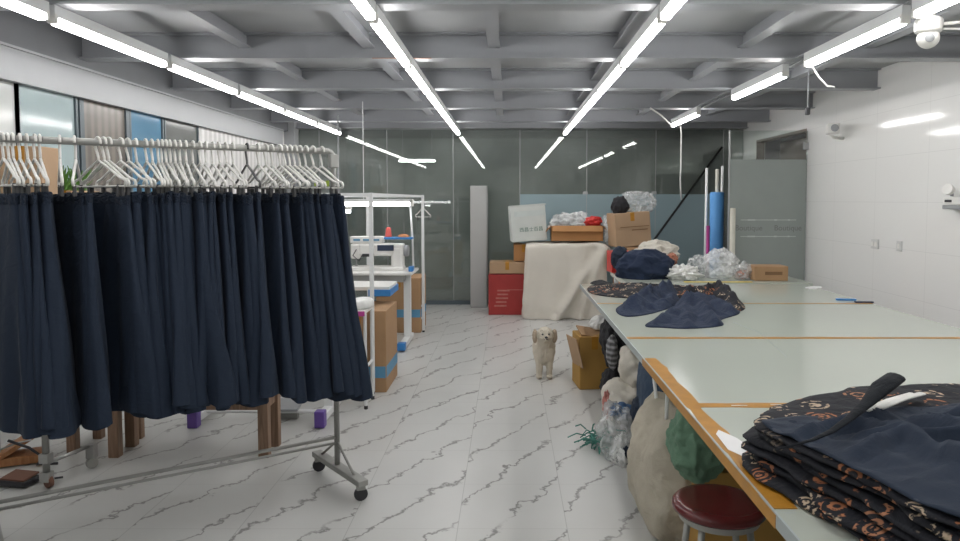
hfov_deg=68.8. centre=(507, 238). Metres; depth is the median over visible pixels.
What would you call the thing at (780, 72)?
lamp
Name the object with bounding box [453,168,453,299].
window
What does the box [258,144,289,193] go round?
hanger
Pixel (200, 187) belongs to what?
hanger
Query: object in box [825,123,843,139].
camera
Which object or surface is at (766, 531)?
carton
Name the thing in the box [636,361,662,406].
bundle
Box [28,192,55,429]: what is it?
skirt
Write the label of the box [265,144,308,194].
hanger
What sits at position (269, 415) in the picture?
wooden bench
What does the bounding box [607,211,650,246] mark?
carton
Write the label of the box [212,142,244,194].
hanger
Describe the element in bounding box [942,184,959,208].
emergency light
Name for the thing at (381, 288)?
work table
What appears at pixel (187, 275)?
skirt
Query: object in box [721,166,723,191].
pole
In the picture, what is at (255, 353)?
skirt
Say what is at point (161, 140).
hanger
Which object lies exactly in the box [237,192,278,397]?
skirt
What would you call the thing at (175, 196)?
skirt
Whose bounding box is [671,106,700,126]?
lamp
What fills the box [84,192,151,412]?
skirt
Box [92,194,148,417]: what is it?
skirt
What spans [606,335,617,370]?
cloth bundle
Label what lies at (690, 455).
cloth bag
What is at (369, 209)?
metal rack
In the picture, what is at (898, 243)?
wall socket
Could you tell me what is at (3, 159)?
hanger
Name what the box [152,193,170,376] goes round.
skirt
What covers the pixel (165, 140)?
hanger
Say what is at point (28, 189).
hanger
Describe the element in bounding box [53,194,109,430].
skirt
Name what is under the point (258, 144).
hanger
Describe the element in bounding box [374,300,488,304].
baseboard
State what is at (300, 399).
skirt
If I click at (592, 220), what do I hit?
plastic bag
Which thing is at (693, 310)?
garment
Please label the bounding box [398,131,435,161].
lamp
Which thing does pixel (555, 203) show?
window
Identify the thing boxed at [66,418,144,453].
wooden stool
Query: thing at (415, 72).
lamp
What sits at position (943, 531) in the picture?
skirt
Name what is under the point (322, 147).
hanger
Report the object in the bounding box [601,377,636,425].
cloth bag
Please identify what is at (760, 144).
trim
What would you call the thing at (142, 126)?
window
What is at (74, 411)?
skirt
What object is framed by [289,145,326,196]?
hanger
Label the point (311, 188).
hanger
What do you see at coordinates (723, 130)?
window
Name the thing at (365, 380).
skirt
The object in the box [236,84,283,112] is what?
lamp
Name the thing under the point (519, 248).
carton
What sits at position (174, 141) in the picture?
hanger
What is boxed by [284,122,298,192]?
trim
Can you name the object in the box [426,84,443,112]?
lamp
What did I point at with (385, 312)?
carton
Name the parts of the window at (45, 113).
frame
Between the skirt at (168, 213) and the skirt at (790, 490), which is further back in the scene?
the skirt at (168, 213)
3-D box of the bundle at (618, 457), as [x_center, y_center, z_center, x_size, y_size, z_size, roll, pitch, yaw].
[0.651,1.192,4.021,0.135,0.168,0.275,0,3,0]
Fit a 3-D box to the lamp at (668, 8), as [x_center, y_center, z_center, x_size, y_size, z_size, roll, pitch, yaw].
[0.790,-1.115,2.942,0.048,0.100,1.200,0,3,0]
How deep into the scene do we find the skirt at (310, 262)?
3.34 m
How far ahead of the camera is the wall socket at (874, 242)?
6.36 m
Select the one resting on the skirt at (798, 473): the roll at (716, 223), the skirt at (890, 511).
the skirt at (890, 511)
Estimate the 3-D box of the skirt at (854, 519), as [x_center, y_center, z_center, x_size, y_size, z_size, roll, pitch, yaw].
[1.514,0.619,1.641,1.684,0.031,1.308,0,3,0]
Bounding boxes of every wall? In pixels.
[0,129,347,444]
[347,138,681,276]
[682,62,959,327]
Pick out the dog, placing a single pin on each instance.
(544, 339)
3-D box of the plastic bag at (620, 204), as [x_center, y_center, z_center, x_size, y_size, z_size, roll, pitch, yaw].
[1.391,-0.404,8.674,0.239,0.267,0.240,0,3,0]
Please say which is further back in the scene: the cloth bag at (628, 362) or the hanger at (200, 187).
the cloth bag at (628, 362)
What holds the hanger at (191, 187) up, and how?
hanging from the rack at (322, 459)
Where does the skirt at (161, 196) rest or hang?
hanging from the rack at (322, 459)
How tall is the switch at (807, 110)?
0.050 m
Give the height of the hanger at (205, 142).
0.261 m
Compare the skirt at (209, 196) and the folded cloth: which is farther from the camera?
the folded cloth
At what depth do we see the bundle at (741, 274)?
6.65 m
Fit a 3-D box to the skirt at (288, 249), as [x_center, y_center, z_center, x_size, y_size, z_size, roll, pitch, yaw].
[-1.154,0.254,3.472,0.133,0.956,0.597,-3,4,-37]
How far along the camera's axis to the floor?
3.93 m
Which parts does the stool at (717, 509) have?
leg, leg, leg, leg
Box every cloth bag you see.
[599,318,625,366]
[599,367,619,389]
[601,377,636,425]
[618,345,638,387]
[665,409,724,483]
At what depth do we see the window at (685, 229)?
9.99 m
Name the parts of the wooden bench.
leg, leg, rail, leg, rail, leg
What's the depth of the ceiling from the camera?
5.00 m
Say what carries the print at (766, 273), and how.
attached to the carton at (757, 272)
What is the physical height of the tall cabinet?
1.695 m
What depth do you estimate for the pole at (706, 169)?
8.27 m
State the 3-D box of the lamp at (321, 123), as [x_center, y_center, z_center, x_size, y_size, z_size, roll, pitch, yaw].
[-2.340,-1.461,9.133,0.048,0.100,1.200,0,3,0]
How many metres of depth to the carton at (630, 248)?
8.53 m
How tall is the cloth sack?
0.599 m
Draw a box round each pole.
[703,168,707,271]
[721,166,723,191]
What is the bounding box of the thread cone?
[385,227,391,236]
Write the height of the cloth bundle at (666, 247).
0.316 m
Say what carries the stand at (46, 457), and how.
on the floor
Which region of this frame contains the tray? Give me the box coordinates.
[384,237,413,238]
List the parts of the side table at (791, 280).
yellow strip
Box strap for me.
[774,372,905,450]
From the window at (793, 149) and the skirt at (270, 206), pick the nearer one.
the skirt at (270, 206)
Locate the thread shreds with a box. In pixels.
[568,423,625,453]
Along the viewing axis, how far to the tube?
7.73 m
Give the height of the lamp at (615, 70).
0.100 m
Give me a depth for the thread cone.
7.33 m
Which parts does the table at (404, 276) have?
leg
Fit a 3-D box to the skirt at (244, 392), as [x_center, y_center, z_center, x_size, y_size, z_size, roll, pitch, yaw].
[-1.367,0.261,3.330,0.130,0.965,0.591,-2,4,-38]
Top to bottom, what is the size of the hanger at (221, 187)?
0.261 m
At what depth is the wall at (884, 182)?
6.26 m
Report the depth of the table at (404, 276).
7.14 m
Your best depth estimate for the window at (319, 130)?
9.94 m
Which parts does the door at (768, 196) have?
edge trim, pane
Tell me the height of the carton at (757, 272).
0.135 m
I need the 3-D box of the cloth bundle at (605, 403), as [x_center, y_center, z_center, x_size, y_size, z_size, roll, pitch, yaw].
[0.660,1.098,4.666,0.067,0.197,0.113,0,3,0]
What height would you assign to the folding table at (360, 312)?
0.712 m
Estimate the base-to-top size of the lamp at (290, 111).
0.100 m
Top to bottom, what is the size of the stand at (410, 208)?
0.722 m
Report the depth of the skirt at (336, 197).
3.44 m
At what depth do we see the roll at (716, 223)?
8.19 m
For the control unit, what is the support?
on the sewing machine
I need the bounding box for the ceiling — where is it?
[0,0,959,137]
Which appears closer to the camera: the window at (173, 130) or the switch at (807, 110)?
the switch at (807, 110)
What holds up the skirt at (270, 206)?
hanging from the hanger at (258, 144)
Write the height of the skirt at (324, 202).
0.987 m
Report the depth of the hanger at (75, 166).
2.96 m
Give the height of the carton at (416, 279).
0.621 m
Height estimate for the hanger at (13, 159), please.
0.261 m
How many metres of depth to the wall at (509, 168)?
13.49 m
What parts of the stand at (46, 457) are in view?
post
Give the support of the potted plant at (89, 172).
on the shelf
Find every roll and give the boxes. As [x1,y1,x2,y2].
[706,226,709,271]
[709,169,723,271]
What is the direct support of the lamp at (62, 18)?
attached to the ceiling
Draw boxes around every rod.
[414,201,449,202]
[653,146,722,239]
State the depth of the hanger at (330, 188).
3.51 m
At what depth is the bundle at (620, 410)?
4.22 m
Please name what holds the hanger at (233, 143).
hanging from the rack at (322, 459)
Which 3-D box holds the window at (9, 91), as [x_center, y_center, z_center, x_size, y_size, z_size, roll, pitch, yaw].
[-3.080,-0.382,3.795,0.035,1.520,1.242,0,3,0]
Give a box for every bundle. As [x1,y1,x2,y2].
[602,390,610,418]
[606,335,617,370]
[608,402,630,420]
[610,432,629,467]
[611,246,626,268]
[615,249,674,279]
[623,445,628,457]
[630,396,639,420]
[634,239,679,260]
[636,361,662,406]
[668,252,677,264]
[735,269,748,278]
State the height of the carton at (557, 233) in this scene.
0.197 m
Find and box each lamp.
[0,0,49,20]
[47,4,168,66]
[165,55,237,94]
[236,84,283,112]
[282,104,316,124]
[314,118,340,134]
[337,115,351,212]
[344,102,413,205]
[352,0,375,20]
[369,4,409,66]
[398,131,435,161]
[404,55,430,94]
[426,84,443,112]
[440,105,452,124]
[450,118,459,134]
[563,119,574,134]
[571,104,584,124]
[582,85,600,112]
[597,55,625,94]
[620,4,666,66]
[659,0,686,20]
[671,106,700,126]
[731,64,788,99]
[803,4,910,66]
[911,0,959,18]
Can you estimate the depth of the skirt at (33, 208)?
2.72 m
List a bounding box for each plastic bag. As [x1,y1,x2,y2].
[548,211,586,230]
[584,216,602,225]
[588,314,603,329]
[604,220,612,248]
[611,196,629,213]
[666,263,704,279]
[700,247,739,278]
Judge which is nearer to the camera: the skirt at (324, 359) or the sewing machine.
the skirt at (324, 359)
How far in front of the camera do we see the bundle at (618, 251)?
6.96 m
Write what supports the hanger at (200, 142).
hanging from the rack at (322, 459)
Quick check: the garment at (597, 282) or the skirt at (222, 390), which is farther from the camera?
the garment at (597, 282)
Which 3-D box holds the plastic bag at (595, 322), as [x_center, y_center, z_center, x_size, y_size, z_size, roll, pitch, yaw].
[0.769,0.683,5.796,0.212,0.109,0.254,0,3,0]
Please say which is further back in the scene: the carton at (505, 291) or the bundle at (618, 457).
the carton at (505, 291)
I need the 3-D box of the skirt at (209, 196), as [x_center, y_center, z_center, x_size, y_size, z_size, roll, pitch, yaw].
[-1.426,0.254,3.292,0.126,0.938,0.619,-2,4,-35]
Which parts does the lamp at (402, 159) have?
hanger rod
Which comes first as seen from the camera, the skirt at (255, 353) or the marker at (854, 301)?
the skirt at (255, 353)
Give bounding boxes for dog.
[532,327,556,378]
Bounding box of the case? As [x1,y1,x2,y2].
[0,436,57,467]
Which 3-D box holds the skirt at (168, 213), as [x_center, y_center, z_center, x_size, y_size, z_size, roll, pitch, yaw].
[-1.601,0.264,3.175,0.123,0.944,0.589,-3,4,-44]
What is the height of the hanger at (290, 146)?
0.261 m
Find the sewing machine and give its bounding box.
[351,243,409,270]
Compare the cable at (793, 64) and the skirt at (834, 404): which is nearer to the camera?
the skirt at (834, 404)
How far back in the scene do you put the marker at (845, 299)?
5.22 m
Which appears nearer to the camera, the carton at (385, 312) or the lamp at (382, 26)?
the lamp at (382, 26)
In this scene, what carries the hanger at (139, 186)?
hanging from the rack at (322, 459)
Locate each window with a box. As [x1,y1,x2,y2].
[0,80,20,192]
[19,84,79,178]
[77,98,131,192]
[129,110,164,191]
[164,119,199,191]
[199,127,284,193]
[319,130,319,185]
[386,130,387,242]
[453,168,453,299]
[520,191,587,242]
[586,148,656,283]
[655,143,723,271]
[723,130,723,165]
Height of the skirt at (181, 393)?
0.932 m
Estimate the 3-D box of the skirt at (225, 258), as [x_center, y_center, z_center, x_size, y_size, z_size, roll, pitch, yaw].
[-1.384,0.248,3.319,0.109,0.935,0.597,-2,4,-35]
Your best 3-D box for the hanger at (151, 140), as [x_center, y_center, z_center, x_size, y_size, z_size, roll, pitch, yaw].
[-1.597,-0.320,3.147,0.015,0.261,0.435,-4,5,-38]
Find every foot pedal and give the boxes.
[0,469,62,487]
[280,398,301,418]
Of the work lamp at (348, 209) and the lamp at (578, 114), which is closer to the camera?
the work lamp at (348, 209)
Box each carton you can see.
[0,146,60,193]
[359,301,396,391]
[376,274,425,332]
[488,272,523,314]
[490,260,524,273]
[514,243,525,260]
[546,225,607,240]
[566,325,608,389]
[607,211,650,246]
[607,250,627,272]
[625,246,638,250]
[688,468,785,540]
[747,264,787,280]
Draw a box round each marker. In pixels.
[836,298,855,300]
[854,301,873,302]
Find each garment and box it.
[587,282,696,297]
[590,280,611,284]
[616,279,679,316]
[645,290,739,328]
[676,280,744,310]
[762,392,959,517]
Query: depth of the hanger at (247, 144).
3.35 m
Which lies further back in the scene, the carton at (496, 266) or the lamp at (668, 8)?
the carton at (496, 266)
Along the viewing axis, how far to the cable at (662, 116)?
8.45 m
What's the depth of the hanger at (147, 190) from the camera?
3.07 m
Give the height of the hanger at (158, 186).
0.261 m
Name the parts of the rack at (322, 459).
rail, rail, post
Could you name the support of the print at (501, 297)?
attached to the carton at (505, 291)
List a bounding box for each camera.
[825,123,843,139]
[914,12,959,48]
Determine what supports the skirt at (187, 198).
hanging from the rack at (322, 459)
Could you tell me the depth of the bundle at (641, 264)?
6.64 m
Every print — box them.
[494,290,509,306]
[620,225,648,230]
[765,272,781,274]
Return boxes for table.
[352,266,418,350]
[354,281,397,295]
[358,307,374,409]
[580,284,959,540]
[610,272,812,285]
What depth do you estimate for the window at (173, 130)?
6.62 m
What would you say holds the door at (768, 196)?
in the wall at (884, 182)
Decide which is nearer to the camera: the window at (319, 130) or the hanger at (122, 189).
the hanger at (122, 189)
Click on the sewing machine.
(398, 252)
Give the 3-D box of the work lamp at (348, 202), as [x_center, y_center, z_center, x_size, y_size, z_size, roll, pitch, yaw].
[-1.487,-0.868,7.163,1.035,1.067,0.050,0,3,0]
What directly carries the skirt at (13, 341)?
hanging from the hanger at (3, 159)
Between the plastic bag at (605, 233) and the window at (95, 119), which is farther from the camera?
the plastic bag at (605, 233)
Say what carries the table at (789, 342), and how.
on the floor
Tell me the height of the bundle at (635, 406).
0.203 m
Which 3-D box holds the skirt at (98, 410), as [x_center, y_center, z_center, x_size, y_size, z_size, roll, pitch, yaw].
[-1.841,0.278,3.021,0.595,0.960,0.145,3,4,42]
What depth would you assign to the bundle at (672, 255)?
6.88 m
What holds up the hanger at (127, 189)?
hanging from the rack at (322, 459)
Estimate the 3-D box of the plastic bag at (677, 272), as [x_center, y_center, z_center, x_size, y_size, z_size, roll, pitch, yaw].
[1.671,0.309,6.674,0.381,0.147,0.306,0,3,0]
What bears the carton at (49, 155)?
on the shelf
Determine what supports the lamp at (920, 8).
attached to the ceiling
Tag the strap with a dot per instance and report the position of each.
(880, 388)
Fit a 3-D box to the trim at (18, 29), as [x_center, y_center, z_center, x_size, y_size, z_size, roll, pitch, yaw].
[-3.070,-1.310,4.434,0.060,0.235,10.900,0,3,0]
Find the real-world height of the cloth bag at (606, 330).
0.458 m
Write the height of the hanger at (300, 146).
0.261 m
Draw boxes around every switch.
[805,67,809,114]
[805,108,809,114]
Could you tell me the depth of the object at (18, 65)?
5.37 m
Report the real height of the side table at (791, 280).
0.750 m
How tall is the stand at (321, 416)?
0.732 m
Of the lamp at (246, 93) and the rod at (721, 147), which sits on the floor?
the rod at (721, 147)
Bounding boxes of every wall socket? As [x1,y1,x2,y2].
[871,239,878,248]
[896,241,901,250]
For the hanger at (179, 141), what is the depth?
3.18 m
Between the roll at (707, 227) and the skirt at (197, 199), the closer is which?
the skirt at (197, 199)
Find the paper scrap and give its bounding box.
[805,286,821,288]
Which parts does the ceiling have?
lamp rail, lamp rail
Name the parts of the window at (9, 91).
frame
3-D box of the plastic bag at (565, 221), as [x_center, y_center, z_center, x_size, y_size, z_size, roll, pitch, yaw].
[0.820,-0.180,9.129,0.635,0.371,0.360,0,3,0]
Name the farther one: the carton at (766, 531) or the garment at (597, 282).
the garment at (597, 282)
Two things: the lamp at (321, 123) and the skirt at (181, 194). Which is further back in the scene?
the lamp at (321, 123)
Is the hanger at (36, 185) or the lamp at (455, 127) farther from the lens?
the lamp at (455, 127)
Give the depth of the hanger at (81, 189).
3.02 m
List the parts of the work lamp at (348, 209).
arm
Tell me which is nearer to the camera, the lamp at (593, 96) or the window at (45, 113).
the window at (45, 113)
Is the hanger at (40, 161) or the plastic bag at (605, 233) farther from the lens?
the plastic bag at (605, 233)
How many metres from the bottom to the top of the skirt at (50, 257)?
0.937 m
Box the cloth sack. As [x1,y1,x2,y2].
[627,391,691,540]
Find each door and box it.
[727,131,808,279]
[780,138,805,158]
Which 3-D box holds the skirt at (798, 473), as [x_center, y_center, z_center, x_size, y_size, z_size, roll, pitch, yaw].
[1.492,0.594,1.650,1.689,0.035,1.305,0,3,0]
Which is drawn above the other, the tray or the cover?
the tray
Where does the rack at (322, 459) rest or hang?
on the floor
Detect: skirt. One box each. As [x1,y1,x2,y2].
[0,193,42,435]
[7,193,30,252]
[18,195,41,438]
[25,192,81,439]
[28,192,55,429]
[29,194,50,434]
[31,191,75,427]
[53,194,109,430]
[64,192,112,429]
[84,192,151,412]
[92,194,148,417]
[96,191,164,338]
[99,194,160,417]
[145,194,172,418]
[151,191,208,406]
[151,192,177,414]
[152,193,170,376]
[165,191,189,405]
[165,194,185,413]
[172,193,198,408]
[178,193,190,408]
[180,193,205,414]
[181,194,184,258]
[188,191,210,406]
[203,191,230,410]
[203,193,219,320]
[203,193,237,408]
[215,192,238,400]
[216,192,250,404]
[233,194,268,406]
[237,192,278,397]
[241,194,267,406]
[261,193,296,397]
[261,193,306,403]
[280,193,304,395]
[288,192,332,394]
[289,194,321,401]
[307,193,331,398]
[313,193,343,391]
[319,194,353,395]
[321,193,359,375]
[327,196,361,401]
[340,195,372,401]
[741,440,919,540]
[742,426,945,540]
[742,451,877,540]
[749,452,905,540]
[754,383,959,529]
[758,432,959,540]
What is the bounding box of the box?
[508,203,546,241]
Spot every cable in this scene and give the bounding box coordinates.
[650,107,681,199]
[672,8,911,118]
[812,66,834,87]
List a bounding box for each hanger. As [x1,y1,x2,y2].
[0,132,17,192]
[1,132,20,193]
[5,132,24,192]
[10,133,32,193]
[21,133,40,192]
[25,134,46,191]
[34,134,49,191]
[57,135,63,196]
[71,135,81,196]
[74,136,127,196]
[82,136,129,195]
[83,137,136,195]
[95,137,148,192]
[106,137,156,192]
[124,138,152,193]
[136,138,162,193]
[142,139,165,192]
[152,139,168,192]
[153,139,171,191]
[156,139,180,192]
[166,139,179,192]
[169,140,187,192]
[173,140,188,194]
[180,140,195,196]
[181,140,205,192]
[188,141,216,191]
[196,141,215,190]
[200,141,226,193]
[208,141,235,191]
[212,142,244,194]
[221,142,247,194]
[234,143,261,192]
[245,143,276,196]
[248,143,287,193]
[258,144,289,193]
[261,144,300,196]
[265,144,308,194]
[270,145,310,192]
[273,145,318,193]
[278,145,323,193]
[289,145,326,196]
[291,146,339,193]
[301,146,343,193]
[415,200,430,220]
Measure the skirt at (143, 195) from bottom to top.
0.960 m
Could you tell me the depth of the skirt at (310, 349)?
3.33 m
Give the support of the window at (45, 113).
in the wall at (309, 137)
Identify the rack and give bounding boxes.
[0,135,367,540]
[313,193,424,393]
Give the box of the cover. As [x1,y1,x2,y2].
[522,241,610,320]
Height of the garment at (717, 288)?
0.109 m
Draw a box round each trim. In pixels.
[0,11,287,131]
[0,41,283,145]
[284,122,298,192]
[756,128,806,158]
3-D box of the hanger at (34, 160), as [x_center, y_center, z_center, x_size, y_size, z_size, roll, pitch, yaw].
[-1.963,-0.306,2.904,0.435,0.261,0.014,3,3,45]
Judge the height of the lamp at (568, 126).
0.100 m
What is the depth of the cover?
8.77 m
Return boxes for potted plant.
[63,165,76,190]
[67,166,91,190]
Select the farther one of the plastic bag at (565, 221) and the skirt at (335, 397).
the plastic bag at (565, 221)
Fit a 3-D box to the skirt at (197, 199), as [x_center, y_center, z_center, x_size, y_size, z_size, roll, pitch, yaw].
[-1.476,0.253,3.259,0.156,0.947,0.590,-3,4,-38]
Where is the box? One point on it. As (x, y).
(526, 222)
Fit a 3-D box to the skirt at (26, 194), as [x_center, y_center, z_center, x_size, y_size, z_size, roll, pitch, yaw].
[-2.040,0.291,2.884,0.596,0.957,0.164,2,4,36]
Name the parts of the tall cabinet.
rail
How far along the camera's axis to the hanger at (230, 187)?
3.27 m
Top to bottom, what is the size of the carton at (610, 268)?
0.220 m
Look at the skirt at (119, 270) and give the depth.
2.94 m
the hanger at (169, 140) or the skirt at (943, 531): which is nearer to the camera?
the skirt at (943, 531)
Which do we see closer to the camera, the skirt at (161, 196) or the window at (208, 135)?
the skirt at (161, 196)
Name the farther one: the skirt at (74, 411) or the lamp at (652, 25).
the lamp at (652, 25)
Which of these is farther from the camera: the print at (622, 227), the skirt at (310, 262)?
the print at (622, 227)
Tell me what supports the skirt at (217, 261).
hanging from the hanger at (205, 142)
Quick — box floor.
[0,277,658,540]
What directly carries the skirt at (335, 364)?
hanging from the hanger at (311, 188)
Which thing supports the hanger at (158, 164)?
hanging from the rack at (322, 459)
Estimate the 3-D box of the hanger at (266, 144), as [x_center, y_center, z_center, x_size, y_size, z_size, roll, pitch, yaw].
[-1.182,-0.335,3.419,0.014,0.261,0.435,-1,3,-45]
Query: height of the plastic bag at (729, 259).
0.302 m
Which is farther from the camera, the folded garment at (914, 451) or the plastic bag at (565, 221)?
the plastic bag at (565, 221)
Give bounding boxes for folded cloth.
[356,297,373,309]
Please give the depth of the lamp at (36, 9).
3.41 m
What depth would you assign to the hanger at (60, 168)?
2.93 m
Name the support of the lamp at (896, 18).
attached to the ceiling
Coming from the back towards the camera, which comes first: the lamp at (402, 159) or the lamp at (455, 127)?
the lamp at (402, 159)
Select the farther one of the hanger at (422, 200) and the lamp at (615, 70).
the hanger at (422, 200)
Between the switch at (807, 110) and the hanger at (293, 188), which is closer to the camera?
the hanger at (293, 188)
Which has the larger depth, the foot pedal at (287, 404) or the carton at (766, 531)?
the foot pedal at (287, 404)
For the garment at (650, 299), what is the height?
0.142 m
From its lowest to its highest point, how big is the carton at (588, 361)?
0.469 m
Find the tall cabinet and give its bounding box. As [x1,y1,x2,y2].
[470,186,487,306]
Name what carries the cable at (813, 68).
hanging from the lamp at (896, 18)
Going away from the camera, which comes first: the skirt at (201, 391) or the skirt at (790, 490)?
the skirt at (790, 490)
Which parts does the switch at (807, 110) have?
cord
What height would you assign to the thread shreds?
0.113 m
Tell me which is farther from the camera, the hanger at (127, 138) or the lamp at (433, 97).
the lamp at (433, 97)
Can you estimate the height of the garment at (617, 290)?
0.054 m
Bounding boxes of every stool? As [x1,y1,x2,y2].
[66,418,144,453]
[672,484,765,540]
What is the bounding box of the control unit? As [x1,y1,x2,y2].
[350,236,384,242]
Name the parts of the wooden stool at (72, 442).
leg, leg, leg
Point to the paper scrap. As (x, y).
(809, 287)
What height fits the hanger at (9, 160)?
0.261 m
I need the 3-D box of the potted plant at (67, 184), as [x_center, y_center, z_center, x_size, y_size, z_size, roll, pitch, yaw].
[-2.966,-0.288,4.635,0.224,0.424,0.207,2,4,30]
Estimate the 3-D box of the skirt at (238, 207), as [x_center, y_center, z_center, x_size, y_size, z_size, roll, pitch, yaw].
[-1.332,0.267,3.357,0.596,0.966,0.176,3,4,38]
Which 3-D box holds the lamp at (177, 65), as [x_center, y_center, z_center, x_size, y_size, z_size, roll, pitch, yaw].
[-2.340,-1.253,5.418,0.048,0.100,1.200,0,3,0]
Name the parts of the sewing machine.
arm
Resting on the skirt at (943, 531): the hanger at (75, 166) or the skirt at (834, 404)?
the skirt at (834, 404)
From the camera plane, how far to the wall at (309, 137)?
11.70 m
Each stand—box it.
[38,435,98,487]
[187,398,340,427]
[384,206,414,268]
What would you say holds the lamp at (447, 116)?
attached to the ceiling
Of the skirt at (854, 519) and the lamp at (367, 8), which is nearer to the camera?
the skirt at (854, 519)
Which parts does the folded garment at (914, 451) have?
plastic strip, plastic strip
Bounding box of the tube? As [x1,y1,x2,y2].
[729,208,735,271]
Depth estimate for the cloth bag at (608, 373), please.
5.24 m
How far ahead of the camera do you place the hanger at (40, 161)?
2.89 m
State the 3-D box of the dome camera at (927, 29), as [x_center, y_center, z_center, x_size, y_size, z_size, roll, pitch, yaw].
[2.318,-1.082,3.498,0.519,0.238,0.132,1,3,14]
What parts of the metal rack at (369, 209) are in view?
rail, post, post, rail, post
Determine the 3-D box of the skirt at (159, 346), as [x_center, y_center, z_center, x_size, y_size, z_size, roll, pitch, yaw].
[-1.645,0.273,3.151,0.592,0.954,0.159,3,4,43]
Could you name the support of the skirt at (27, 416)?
hanging from the hanger at (13, 159)
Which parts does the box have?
lid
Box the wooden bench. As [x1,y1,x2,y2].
[107,394,280,457]
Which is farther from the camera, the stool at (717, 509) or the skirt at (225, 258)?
the skirt at (225, 258)

